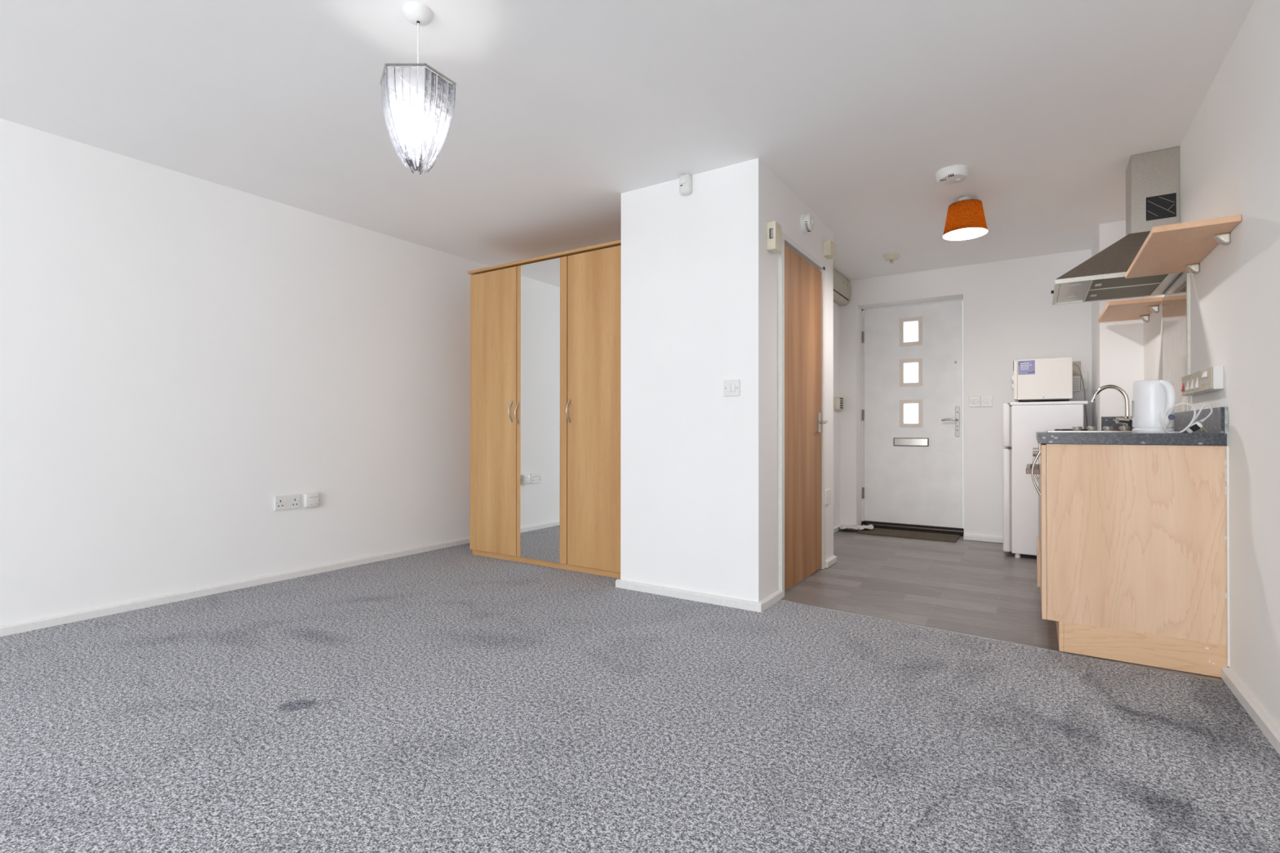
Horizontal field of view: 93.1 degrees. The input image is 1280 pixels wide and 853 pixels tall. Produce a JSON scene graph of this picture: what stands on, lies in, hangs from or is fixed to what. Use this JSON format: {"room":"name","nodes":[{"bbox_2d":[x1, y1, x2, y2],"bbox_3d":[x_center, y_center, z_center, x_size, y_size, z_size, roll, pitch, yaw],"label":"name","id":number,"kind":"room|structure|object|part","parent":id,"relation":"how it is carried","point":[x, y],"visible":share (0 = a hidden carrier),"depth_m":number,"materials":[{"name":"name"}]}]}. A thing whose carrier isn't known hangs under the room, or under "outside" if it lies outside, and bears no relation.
{"room":"studio apartment","nodes":[
{"label":"studio apartment","id":0,"kind":"room"},
{"bbox_2d":[0,118,490,626],"bbox_3d":[-3.255,-0.228,2.264,0.100,2.337,7.450,0,0,33],"label":"wall","id":1,"kind":"structure","parent":0,"point":[181,354],"depth_m":3.39,"materials":[{"name":"paint"}]},
{"bbox_2d":[0,537,470,636],"bbox_3d":[-3.232,0.918,2.182,0.022,0.044,7.350,0,0,33],"label":"baseboard","id":2,"kind":"structure","parent":1,"relation":"attached to","point":[37,624],"depth_m":3.38,"materials":[{"name":"white paint"}]},
{"bbox_2d":[274,493,300,511],"bbox_3d":[-2.198,0.472,3.779,0.018,0.090,0.153,0,0,33],"label":"double socket","id":3,"kind":"object","parent":1,"relation":"attached to","point":[288,501],"visible":1,"depth_m":3.77,"materials":[{"name":"white plastic"}]},
{"bbox_2d":[303,492,319,507],"bbox_3d":[-2.112,0.473,3.897,0.035,0.092,0.096,0,0,33],"label":"timer","id":4,"kind":"object","parent":1,"relation":"attached to","point":[310,500],"visible":1,"depth_m":3.88,"materials":[{"name":"white plastic"}]},
{"bbox_2d":[0,0,1254,280],"bbox_3d":[-0.702,-1.446,1.955,4.740,0.100,9.900,0,0,33],"label":"ceiling","id":5,"kind":"structure","parent":0,"point":[563,108],"depth_m":2.57,"materials":[{"name":"paint"}]},
{"bbox_2d":[379,1,456,174],"bbox_3d":[-0.747,-1.127,2.040,0.230,0.538,0.256,0,0,33],"label":"crystal pendant","id":6,"kind":"object","parent":5,"relation":"hanging from","point":[419,14],"visible":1,"depth_m":2.02,"materials":[{"name":"white glass"}]},
{"bbox_3d":[-0.747,-1.140,2.040,0.230,0.036,0.256,0,0,33],"label":"rim frame","id":7,"kind":"part","parent":6,"relation":"part of","materials":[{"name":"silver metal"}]},
{"bbox_3d":[-0.747,-1.011,2.039,0.064,0.096,0.064,0,0,33],"label":"bulb","id":8,"kind":"part","parent":6,"relation":"part of","materials":[{"name":"white glass"}]},
{"bbox_3d":[-0.747,-1.224,2.040,0.005,0.271,0.005,0,0,6],"label":"cord","id":9,"kind":"part","parent":6,"relation":"part of","materials":[{"name":"white plastic"}]},
{"bbox_2d":[883,253,899,263],"bbox_3d":[2.023,-1.345,4.872,0.120,0.064,0.120,0,0,33],"label":"detector","id":10,"kind":"object","parent":5,"relation":"attached to","point":[891,257],"visible":1,"depth_m":4.83,"materials":[{"name":"beige plastic"}]},
{"bbox_2d":[935,164,969,185],"bbox_3d":[1.697,-1.360,3.292,0.164,0.053,0.164,0,0,33],"label":"smoke detector","id":11,"kind":"object","parent":5,"relation":"attached to","point":[955,174],"visible":1,"depth_m":3.25,"materials":[{"name":"white plastic"}]},
{"bbox_2d":[942,196,987,240],"bbox_3d":[1.973,-1.276,3.681,0.242,0.217,0.242,0,0,33],"label":"pendant lamp","id":12,"kind":"object","parent":5,"relation":"hanging from","point":[965,218],"visible":1,"depth_m":3.61,"materials":[{"name":"orange fabric"}]},
{"bbox_3d":[1.973,-1.232,3.680,0.088,0.110,0.088,0,0,33],"label":"bulb","id":13,"kind":"part","parent":12,"relation":"part of","materials":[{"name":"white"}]},
{"bbox_2d":[0,542,1279,852],"bbox_3d":[-1.341,0.965,0.960,4.740,0.060,7.560,0,0,33],"label":"floor","id":14,"kind":"structure","parent":0,"point":[450,700],"depth_m":1.87,"materials":[{"name":"grey carpet"}]},
{"bbox_2d":[467,239,621,578],"bbox_3d":[-0.501,-0.104,4.386,1.486,2.119,0.659,0,0,33],"label":"wardrobe","id":15,"kind":"object","parent":14,"relation":"on","point":[545,331],"visible":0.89,"depth_m":4.10,"materials":[{"name":"brown wood"}]},
{"bbox_3d":[-1.066,-0.108,4.407,0.472,2.046,0.018,0,0,33],"label":"door","id":16,"kind":"part","parent":15,"relation":"part of","materials":[{"name":"brown wood"}]},
{"bbox_3d":[-0.914,-0.106,4.283,0.038,0.157,0.013,0,0,-36],"label":"handle","id":17,"kind":"part","parent":15,"relation":"part of","materials":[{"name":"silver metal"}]},
{"bbox_3d":[-0.862,-0.093,4.249,0.038,0.157,0.013,0,0,-36],"label":"handle","id":18,"kind":"part","parent":15,"relation":"part of","materials":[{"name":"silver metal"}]},
{"bbox_2d":[520,257,560,563],"bbox_3d":[-0.684,-0.108,4.145,0.358,2.040,0.005,0,0,33],"label":"mirror","id":19,"kind":"object","parent":15,"relation":"attached to","point":[540,282],"depth_m":4.14,"materials":[{"name":"clear glass"}]},
{"bbox_3d":[-0.672,-0.109,4.151,0.455,2.046,0.018,0,0,33],"label":"door","id":20,"kind":"part","parent":15,"relation":"part of","materials":[{"name":"brown wood"}]},
{"bbox_3d":[-0.496,-1.153,4.400,1.486,0.021,0.641,0,0,33],"label":"panel","id":21,"kind":"part","parent":15,"relation":"part of","materials":[{"name":"brown wood"}]},
{"bbox_3d":[-0.471,-0.104,3.995,0.038,0.162,0.013,0,0,-36],"label":"handle","id":22,"kind":"part","parent":15,"relation":"part of","materials":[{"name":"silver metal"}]},
{"bbox_3d":[-0.256,-0.111,3.881,0.524,2.046,0.018,0,0,33],"label":"door","id":23,"kind":"part","parent":15,"relation":"part of","materials":[{"name":"brown wood"}]},
{"bbox_2d":[620,158,833,602],"bbox_3d":[0.628,-0.215,3.946,0.865,2.337,1.393,0,0,33],"label":"wall column","id":24,"kind":"structure","parent":0,"point":[699,464],"depth_m":3.33,"materials":[{"name":"paint"}]},
{"bbox_2d":[679,173,691,195],"bbox_3d":[0.249,-1.332,3.339,0.066,0.106,0.051,0,0,33],"label":"sensor","id":25,"kind":"object","parent":24,"relation":"attached to","point":[685,180],"visible":1,"depth_m":3.32,"materials":[{"name":"white plastic"}]},
{"bbox_2d":[615,578,762,612],"bbox_3d":[0.242,0.928,3.346,0.909,0.044,0.022,0,0,33],"label":"baseboard","id":26,"kind":"structure","parent":24,"relation":"attached to","point":[757,606],"depth_m":3.31,"materials":[{"name":"white paint"}]},
{"bbox_2d":[724,379,739,396],"bbox_3d":[0.483,-0.203,3.200,0.090,0.087,0.016,0,0,33],"label":"light switch","id":27,"kind":"object","parent":24,"relation":"attached to","point":[731,387],"visible":1,"depth_m":3.20,"materials":[{"name":"white plastic"}]},
{"bbox_2d":[759,590,782,611],"bbox_3d":[0.698,0.927,3.235,0.022,0.044,0.288,0,0,33],"label":"baseboard","id":28,"kind":"structure","parent":24,"relation":"attached to","point":[769,601],"depth_m":3.22,"materials":[{"name":"white paint"}]},
{"bbox_2d":[766,221,781,253],"bbox_3d":[0.719,-1.013,3.250,0.050,0.149,0.097,0,0,33],"label":"wall box","id":29,"kind":"object","parent":24,"relation":"attached to","point":[773,228],"visible":1,"depth_m":3.22,"materials":[{"name":"beige plastic"}]},
{"bbox_2d":[777,231,827,598],"bbox_3d":[1.008,-0.070,3.734,0.122,2.044,0.876,0,0,33],"label":"door","id":30,"kind":"structure","parent":24,"relation":"attached to","point":[802,421],"depth_m":3.69,"materials":[{"name":"brown wood"}]},
{"bbox_3d":[1.186,-0.026,4.006,0.008,0.130,0.041,0,0,33],"label":"handle plate","id":31,"kind":"part","parent":30,"relation":"part of","materials":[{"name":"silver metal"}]},
{"bbox_3d":[1.186,-0.031,3.948,0.056,0.022,0.115,0,0,33],"label":"lever","id":32,"kind":"part","parent":30,"relation":"part of","materials":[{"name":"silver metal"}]},
{"bbox_2d":[800,213,813,232],"bbox_3d":[1.034,-1.254,3.724,0.063,0.112,0.112,0,0,33],"label":"fire alarm","id":33,"kind":"object","parent":24,"relation":"attached to","point":[806,220],"visible":1,"depth_m":3.69,"materials":[{"name":"white plastic"}]},
{"bbox_2d":[825,488,830,504],"bbox_3d":[1.283,0.480,4.139,0.019,0.100,0.104,0,0,33],"label":"fused spur","id":34,"kind":"object","parent":24,"relation":"attached to","point":[828,491],"visible":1,"depth_m":4.13,"materials":[{"name":"white plastic"}]},
{"bbox_2d":[822,240,835,259],"bbox_3d":[1.287,-1.202,4.123,0.053,0.105,0.113,0,0,33],"label":"junction box","id":35,"kind":"object","parent":24,"relation":"attached to","point":[828,246],"visible":1,"depth_m":4.09,"materials":[{"name":"beige plastic"}]},
{"bbox_2d":[825,555,836,568],"bbox_3d":[1.318,0.933,4.189,0.022,0.044,0.222,0,0,33],"label":"baseboard","id":36,"kind":"structure","parent":24,"relation":"attached to","point":[833,559],"depth_m":4.16,"materials":[{"name":"white paint"}]},
{"bbox_2d":[833,302,840,527],"bbox_3d":[1.447,-0.207,5.138,0.100,2.337,1.498,0,0,33],"label":"wall","id":37,"kind":"structure","parent":0,"point":[837,498],"depth_m":5.64,"materials":[{"name":"paint"}]},
{"bbox_2d":[833,524,841,533],"bbox_3d":[1.497,0.939,5.098,0.022,0.044,1.498,0,0,33],"label":"baseboard","id":38,"kind":"structure","parent":37,"relation":"attached to","point":[836,528],"depth_m":5.56,"materials":[{"name":"white paint"}]},
{"bbox_2d":[833,396,843,409],"bbox_3d":[1.841,-0.213,5.620,0.037,0.115,0.230,0,0,33],"label":"intercom","id":39,"kind":"object","parent":37,"relation":"attached to","point":[837,402],"visible":0.96,"depth_m":5.56,"materials":[{"name":"beige plastic"}]},
{"bbox_2d":[833,268,851,306],"bbox_3d":[1.641,-1.252,5.253,0.106,0.227,1.085,0,0,33],"label":"wall heater","id":40,"kind":"object","parent":37,"relation":"attached to","point":[842,286],"visible":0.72,"depth_m":5.45,"materials":[{"name":"beige plastic"}]},
{"bbox_2d":[840,248,1092,537],"bbox_3d":[2.883,-0.206,5.280,2.354,2.337,0.305,0,0,33],"label":"wall","id":41,"kind":"structure","parent":0,"point":[1010,315],"depth_m":5.09,"materials":[{"name":"paint"}]},
{"bbox_2d":[861,298,964,536],"bbox_3d":[2.512,-0.082,5.604,0.887,2.099,0.135,0,0,33],"label":"door","id":42,"kind":"structure","parent":41,"relation":"in","point":[913,473],"depth_m":5.59,"materials":[{"name":"white paint"}]},
{"bbox_3d":[2.516,-0.877,5.621,0.128,0.192,0.006,0,0,33],"label":"pane","id":43,"kind":"part","parent":42,"relation":"part of","materials":[{"name":"white glass"}]},
{"bbox_3d":[2.515,-0.497,5.619,0.128,0.188,0.006,0,0,33],"label":"pane","id":44,"kind":"part","parent":42,"relation":"part of","materials":[{"name":"white glass"}]},
{"bbox_3d":[2.515,-0.120,5.617,0.128,0.186,0.006,0,0,33],"label":"pane","id":45,"kind":"part","parent":42,"relation":"part of","materials":[{"name":"white glass"}]},
{"bbox_3d":[2.759,-0.060,5.396,0.134,0.026,0.055,0,0,33],"label":"lever","id":46,"kind":"part","parent":42,"relation":"part of","materials":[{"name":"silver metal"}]},
{"bbox_3d":[2.824,-0.045,5.391,0.037,0.274,0.012,0,0,33],"label":"handle plate","id":47,"kind":"part","parent":42,"relation":"part of","materials":[{"name":"silver metal"}]},
{"bbox_2d":[968,395,980,407],"bbox_3d":[2.829,-0.211,5.124,0.086,0.090,0.016,0,0,33],"label":"light switch","id":48,"kind":"object","parent":41,"relation":"attached to","point":[974,401],"visible":1,"depth_m":5.12,"materials":[{"name":"white plastic"}]},
{"bbox_2d":[963,533,1003,542],"bbox_3d":[3.126,0.939,4.921,0.881,0.044,0.022,0,0,33],"label":"baseboard","id":49,"kind":"structure","parent":41,"relation":"attached to","point":[968,537],"depth_m":5.07,"materials":[{"name":"white paint"}]},
{"bbox_2d":[981,395,992,406],"bbox_3d":[2.904,-0.211,5.075,0.086,0.090,0.016,0,0,33],"label":"light switch","id":50,"kind":"object","parent":41,"relation":"attached to","point":[986,401],"visible":1,"depth_m":5.07,"materials":[{"name":"white plastic"}]},
{"bbox_2d":[1072,375,1080,391],"bbox_3d":[3.369,-0.334,4.753,0.136,0.124,0.051,0,0,33],"label":"plug adaptor","id":51,"kind":"object","parent":41,"relation":"attached to","point":[1076,379],"visible":0.42,"depth_m":4.71,"materials":[{"name":"white plastic"}]},
{"bbox_2d":[1072,361,1080,375],"bbox_3d":[3.380,-0.456,4.767,0.140,0.108,0.017,0,0,33],"label":"wall socket","id":52,"kind":"object","parent":41,"relation":"attached to","point":[1076,371],"visible":0.24,"depth_m":4.74,"materials":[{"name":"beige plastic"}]},
{"bbox_2d":[1080,371,1088,390],"bbox_3d":[3.457,-0.355,4.715,0.047,0.140,0.020,0,0,33],"label":"fused spur","id":53,"kind":"object","parent":41,"relation":"attached to","point":[1085,375],"visible":0.7,"depth_m":4.71,"materials":[{"name":"white plastic"}]},
{"bbox_2d":[780,528,1224,682],"bbox_3d":[2.129,0.987,4.120,2.360,0.057,3.160,0,0,33],"label":"floor","id":54,"kind":"structure","parent":0,"point":[979,588],"depth_m":3.58,"materials":[{"name":"grey laminate"}]},
{"bbox_2d":[839,524,873,529],"bbox_3d":[1.997,0.929,5.623,0.322,0.042,0.176,0,0,0],"label":"crumpled mail","id":55,"kind":"object","parent":54,"relation":"on","point":[842,526],"visible":1,"depth_m":5.58,"materials":[{"name":"paper"}]},
{"bbox_2d":[857,528,959,542],"bbox_3d":[2.384,0.960,5.393,0.790,0.013,0.343,0,0,33],"label":"door mat","id":56,"kind":"object","parent":54,"relation":"on","point":[875,531],"visible":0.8,"depth_m":5.36,"materials":[{"name":"fabric"}]},
{"bbox_2d":[782,600,1059,652],"bbox_3d":[1.262,0.949,2.927,1.260,0.006,0.015,0,0,38],"label":"trim","id":57,"kind":"structure","parent":54,"relation":"on","point":[782,600],"depth_m":2.86,"materials":[{"name":"grey plastic"}]},
{"bbox_2d":[1031,456,1039,537],"bbox_3d":[2.840,0.519,3.827,0.610,0.870,0.804,0,0,33],"label":"base unit","id":58,"kind":"object","parent":54,"relation":"on","point":[1035,475],"visible":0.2,"depth_m":3.99,"materials":[{"name":"brown wood"}]},
{"bbox_3d":[2.434,0.239,3.724,0.042,0.198,0.013,0,0,33],"label":"handle","id":59,"kind":"part","parent":58,"relation":"part of","materials":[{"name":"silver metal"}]},
{"bbox_3d":[2.622,0.459,3.969,0.017,0.744,0.800,0,0,33],"label":"door","id":60,"kind":"part","parent":58,"relation":"part of","materials":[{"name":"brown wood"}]},
{"bbox_2d":[1026,443,1046,586],"bbox_3d":[2.440,0.515,3.235,0.635,0.872,0.620,0,0,33],"label":"oven","id":61,"kind":"object","parent":54,"relation":"on","point":[1035,451],"visible":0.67,"depth_m":3.17,"materials":[{"name":"white metal"}]},
{"bbox_3d":[2.183,0.236,3.404,0.020,0.026,0.560,0,0,33],"label":"handle","id":62,"kind":"part","parent":61,"relation":"part of","materials":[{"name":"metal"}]},
{"bbox_3d":[2.132,0.143,3.265,0.028,0.042,0.042,0,0,33],"label":"knob","id":63,"kind":"part","parent":61,"relation":"part of","materials":[{"name":"silver metal"}]},
{"bbox_3d":[2.222,0.743,3.376,0.018,0.168,0.616,0,0,33],"label":"drawer","id":64,"kind":"part","parent":61,"relation":"part of","materials":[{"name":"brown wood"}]},
{"bbox_3d":[2.236,0.426,3.368,0.029,0.450,0.612,0,0,33],"label":"oven door","id":65,"kind":"part","parent":61,"relation":"part of","materials":[{"name":"metal"}]},
{"bbox_3d":[2.236,0.140,3.370,0.031,0.113,0.612,0,0,33],"label":"control panel","id":66,"kind":"part","parent":61,"relation":"part of","materials":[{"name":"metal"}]},
{"bbox_2d":[1002,400,1088,557],"bbox_3d":[3.045,0.393,4.572,0.511,1.138,0.558,0,0,33],"label":"refrigerator","id":67,"kind":"object","parent":54,"relation":"on","point":[1021,421],"visible":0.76,"depth_m":4.41,"materials":[{"name":"metal"}]},
{"bbox_3d":[2.851,0.546,4.697,0.047,0.762,0.550,0,0,33],"label":"fridge door","id":68,"kind":"part","parent":67,"relation":"part of","materials":[{"name":"metal"}]},
{"bbox_3d":[2.851,-0.008,4.701,0.047,0.323,0.550,0,0,33],"label":"freezer door","id":69,"kind":"part","parent":67,"relation":"part of","materials":[{"name":"metal"}]},
{"bbox_3d":[3.066,-0.165,4.562,0.464,0.022,0.558,0,0,33],"label":"panel","id":70,"kind":"part","parent":67,"relation":"part of","materials":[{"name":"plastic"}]},
{"bbox_2d":[1011,356,1088,426],"bbox_3d":[3.081,-0.190,4.554,0.487,0.598,0.497,0,0,33],"label":"microwave","id":71,"kind":"object","parent":67,"relation":"on","point":[1042,380],"visible":0.88,"depth_m":4.38,"materials":[{"name":"metal"}]},
{"bbox_3d":[2.895,-0.342,4.662,0.024,0.289,0.470,0,0,33],"label":"door","id":72,"kind":"part","parent":71,"relation":"part of","materials":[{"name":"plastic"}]},
{"bbox_3d":[3.043,-0.343,4.566,0.330,0.293,0.470,0,0,33],"label":"casing","id":73,"kind":"part","parent":71,"relation":"part of","materials":[{"name":"metal"}]},
{"bbox_3d":[3.042,-0.193,4.561,0.285,0.007,0.438,0,0,33],"label":"plate","id":74,"kind":"part","parent":71,"relation":"part of","materials":[{"name":"black plastic"}]},
{"bbox_2d":[1031,443,1227,677],"bbox_3d":[2.111,0.511,2.701,0.618,0.872,0.622,0,0,33],"label":"base unit","id":75,"kind":"object","parent":54,"relation":"on","point":[1133,537],"visible":0.96,"depth_m":2.42,"materials":[{"name":"brown wood"}]},
{"bbox_3d":[1.970,0.231,3.012,0.045,0.218,0.013,0,0,33],"label":"handle","id":76,"kind":"part","parent":75,"relation":"part of","materials":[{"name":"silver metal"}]},
{"bbox_3d":[1.893,0.452,2.845,0.017,0.744,0.619,0,0,33],"label":"door","id":77,"kind":"part","parent":75,"relation":"part of","materials":[{"name":"brown wood"}]},
{"bbox_2d":[1035,407,1228,445],"bbox_3d":[2.513,0.003,3.295,0.595,0.148,2.067,0,0,33],"label":"countertop","id":78,"kind":"structure","parent":75,"relation":"on","point":[1216,425],"depth_m":2.43,"materials":[{"name":"stone"}]},
{"bbox_2d":[1045,426,1175,432],"bbox_3d":[2.463,0.017,3.224,0.500,0.032,0.570,0,0,33],"label":"cooktop","id":79,"kind":"object","parent":78,"relation":"in","point":[1090,428],"visible":0.84,"depth_m":3.04,"materials":[{"name":"metal"}]},
{"bbox_3d":[2.226,0.011,3.085,0.042,0.021,0.042,0,0,33],"label":"knob","id":80,"kind":"part","parent":79,"relation":"part of","materials":[{"name":"silver metal"}]},
{"bbox_3d":[2.276,0.011,3.053,0.042,0.021,0.042,0,0,33],"label":"knob","id":81,"kind":"part","parent":79,"relation":"part of","materials":[{"name":"silver metal"}]},
{"bbox_3d":[2.330,0.010,3.018,0.042,0.021,0.042,0,0,33],"label":"knob","id":82,"kind":"part","parent":79,"relation":"part of","materials":[{"name":"silver metal"}]},
{"bbox_3d":[2.463,0.027,3.224,0.500,0.010,0.570,0,0,33],"label":"plate","id":83,"kind":"part","parent":79,"relation":"part of","materials":[{"name":"metal"}]},
{"bbox_3d":[2.385,0.010,2.982,0.042,0.021,0.042,0,0,33],"label":"knob","id":84,"kind":"part","parent":79,"relation":"part of","materials":[{"name":"silver metal"}]},
{"bbox_2d":[1089,384,1132,428],"bbox_3d":[2.883,-0.112,3.682,0.234,0.288,0.084,0,0,23],"label":"tap","id":85,"kind":"object","parent":78,"relation":"on","point":[1126,420],"visible":0.87,"depth_m":3.66,"materials":[{"name":"silver metal"}]},
{"bbox_3d":[2.870,-0.151,3.706,0.194,0.209,0.023,0,0,33],"label":"spout","id":86,"kind":"part","parent":85,"relation":"part of","materials":[{"name":"silver metal"}]},
{"bbox_3d":[2.899,-0.036,3.656,0.078,0.039,0.038,0,0,3],"label":"lever","id":87,"kind":"part","parent":85,"relation":"part of","materials":[{"name":"silver metal"}]},
{"bbox_2d":[1132,379,1213,433],"bbox_3d":[2.110,-0.075,2.423,0.161,0.228,0.237,0,0,-33],"label":"kettle","id":88,"kind":"object","parent":78,"relation":"on","point":[1153,402],"visible":1,"depth_m":2.42,"materials":[{"name":"white plastic"}]},
{"bbox_3d":[2.082,-0.104,2.395,0.028,0.166,0.070,0,0,8],"label":"handle","id":89,"kind":"part","parent":88,"relation":"part of","materials":[{"name":"white plastic"}]},
{"bbox_3d":[2.143,-0.032,2.367,0.193,0.120,0.036,0,0,2],"label":"power cord","id":90,"kind":"part","parent":88,"relation":"part of","materials":[{"name":"white plastic"}]},
{"bbox_2d":[1091,220,1143,431],"bbox_3d":[3.414,-0.211,4.349,0.231,2.337,0.680,0,0,33],"label":"wall pier","id":91,"kind":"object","parent":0,"point":[1117,347],"visible":0.36,"depth_m":4.09,"materials":[{"name":"paint"}]},
{"bbox_2d":[1143,0,1279,728],"bbox_3d":[1.166,-0.234,0.583,0.100,2.337,9.445,0,0,33],"label":"wall","id":92,"kind":"structure","parent":0,"point":[1229,153],"depth_m":2.07,"materials":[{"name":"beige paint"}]},
{"bbox_2d":[1051,146,1184,305],"bbox_3d":[2.508,-1.057,3.231,0.528,0.657,0.626,0,0,33],"label":"hood","id":93,"kind":"object","parent":92,"relation":"attached to","point":[1153,179],"visible":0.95,"depth_m":3.06,"materials":[{"name":"metal"}]},
{"bbox_3d":[2.518,-0.740,3.223,0.504,0.006,0.602,0,0,33],"label":"underside panel","id":94,"kind":"part","parent":93,"relation":"part of","materials":[{"name":"metal"}]},
{"bbox_3d":[2.550,-0.733,3.201,0.309,0.008,0.602,0,0,33],"label":"filter rail","id":95,"kind":"part","parent":93,"relation":"part of","materials":[{"name":"metal"}]},
{"bbox_2d":[1097,297,1163,322],"bbox_3d":[3.004,-0.692,3.732,0.245,0.062,0.665,0,0,33],"label":"wall shelf","id":96,"kind":"object","parent":92,"relation":"attached to","point":[1139,308],"visible":1,"depth_m":3.64,"materials":[{"name":"brown wood"}]},
{"bbox_2d":[1162,272,1191,413],"bbox_3d":[2.728,-0.392,3.091,0.011,0.645,0.668,0,0,33],"label":"backsplash","id":97,"kind":"structure","parent":92,"relation":"attached to","point":[1176,303],"depth_m":3.02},
{"bbox_3d":[2.551,-0.391,2.820,0.011,0.641,0.020,0,0,33],"label":"edge trim","id":98,"kind":"part","parent":97,"relation":"part of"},
{"bbox_2d":[1124,214,1241,278],"bbox_3d":[2.215,-0.705,2.511,0.239,0.062,0.807,0,0,33],"label":"wall shelf","id":99,"kind":"object","parent":92,"relation":"attached to","point":[1180,247],"visible":1,"depth_m":2.40,"materials":[{"name":"brown wood"}]},
{"bbox_2d":[1180,365,1223,395],"bbox_3d":[2.368,-0.187,2.567,0.045,0.089,0.562,0,0,33],"label":"switch panel","id":100,"kind":"object","parent":92,"relation":"attached to","point":[1211,379],"visible":1,"depth_m":2.44,"materials":[{"name":"white plastic"}]},
{"bbox_3d":[2.485,-0.186,2.765,0.005,0.085,0.093,0,0,33],"label":"plate","id":101,"kind":"part","parent":100,"relation":"part of","materials":[{"name":"beige plastic"}]},
{"bbox_3d":[2.433,-0.186,2.686,0.005,0.085,0.088,0,0,33],"label":"plate","id":102,"kind":"part","parent":100,"relation":"part of","materials":[{"name":"beige plastic"}]},
{"bbox_3d":[2.383,-0.186,2.609,0.005,0.085,0.088,0,0,33],"label":"plate","id":103,"kind":"part","parent":100,"relation":"part of","materials":[{"name":"beige plastic"}]},
{"bbox_3d":[2.333,-0.187,2.532,0.005,0.085,0.088,0,0,33],"label":"plate","id":104,"kind":"part","parent":100,"relation":"part of","materials":[{"name":"beige plastic"}]},
{"bbox_3d":[2.258,-0.188,2.416,0.005,0.085,0.180,0,0,33],"label":"plate","id":105,"kind":"part","parent":100,"relation":"part of","materials":[{"name":"beige plastic"}]},
{"bbox_2d":[1226,445,1230,666],"bbox_3d":[2.196,0.484,2.263,0.006,0.822,0.005,0,0,33],"label":"trim","id":106,"kind":"structure","parent":92,"relation":"attached to","point":[1227,446],"depth_m":2.26,"materials":[{"name":"white paint"}]},
{"bbox_2d":[1221,666,1279,755],"bbox_3d":[0.368,0.905,-0.539,0.022,0.044,6.707,0,0,33],"label":"baseboard","id":107,"kind":"structure","parent":92,"relation":"attached to","point":[1267,726],"depth_m":1.96,"materials":[{"name":"white paint"}]}
]}

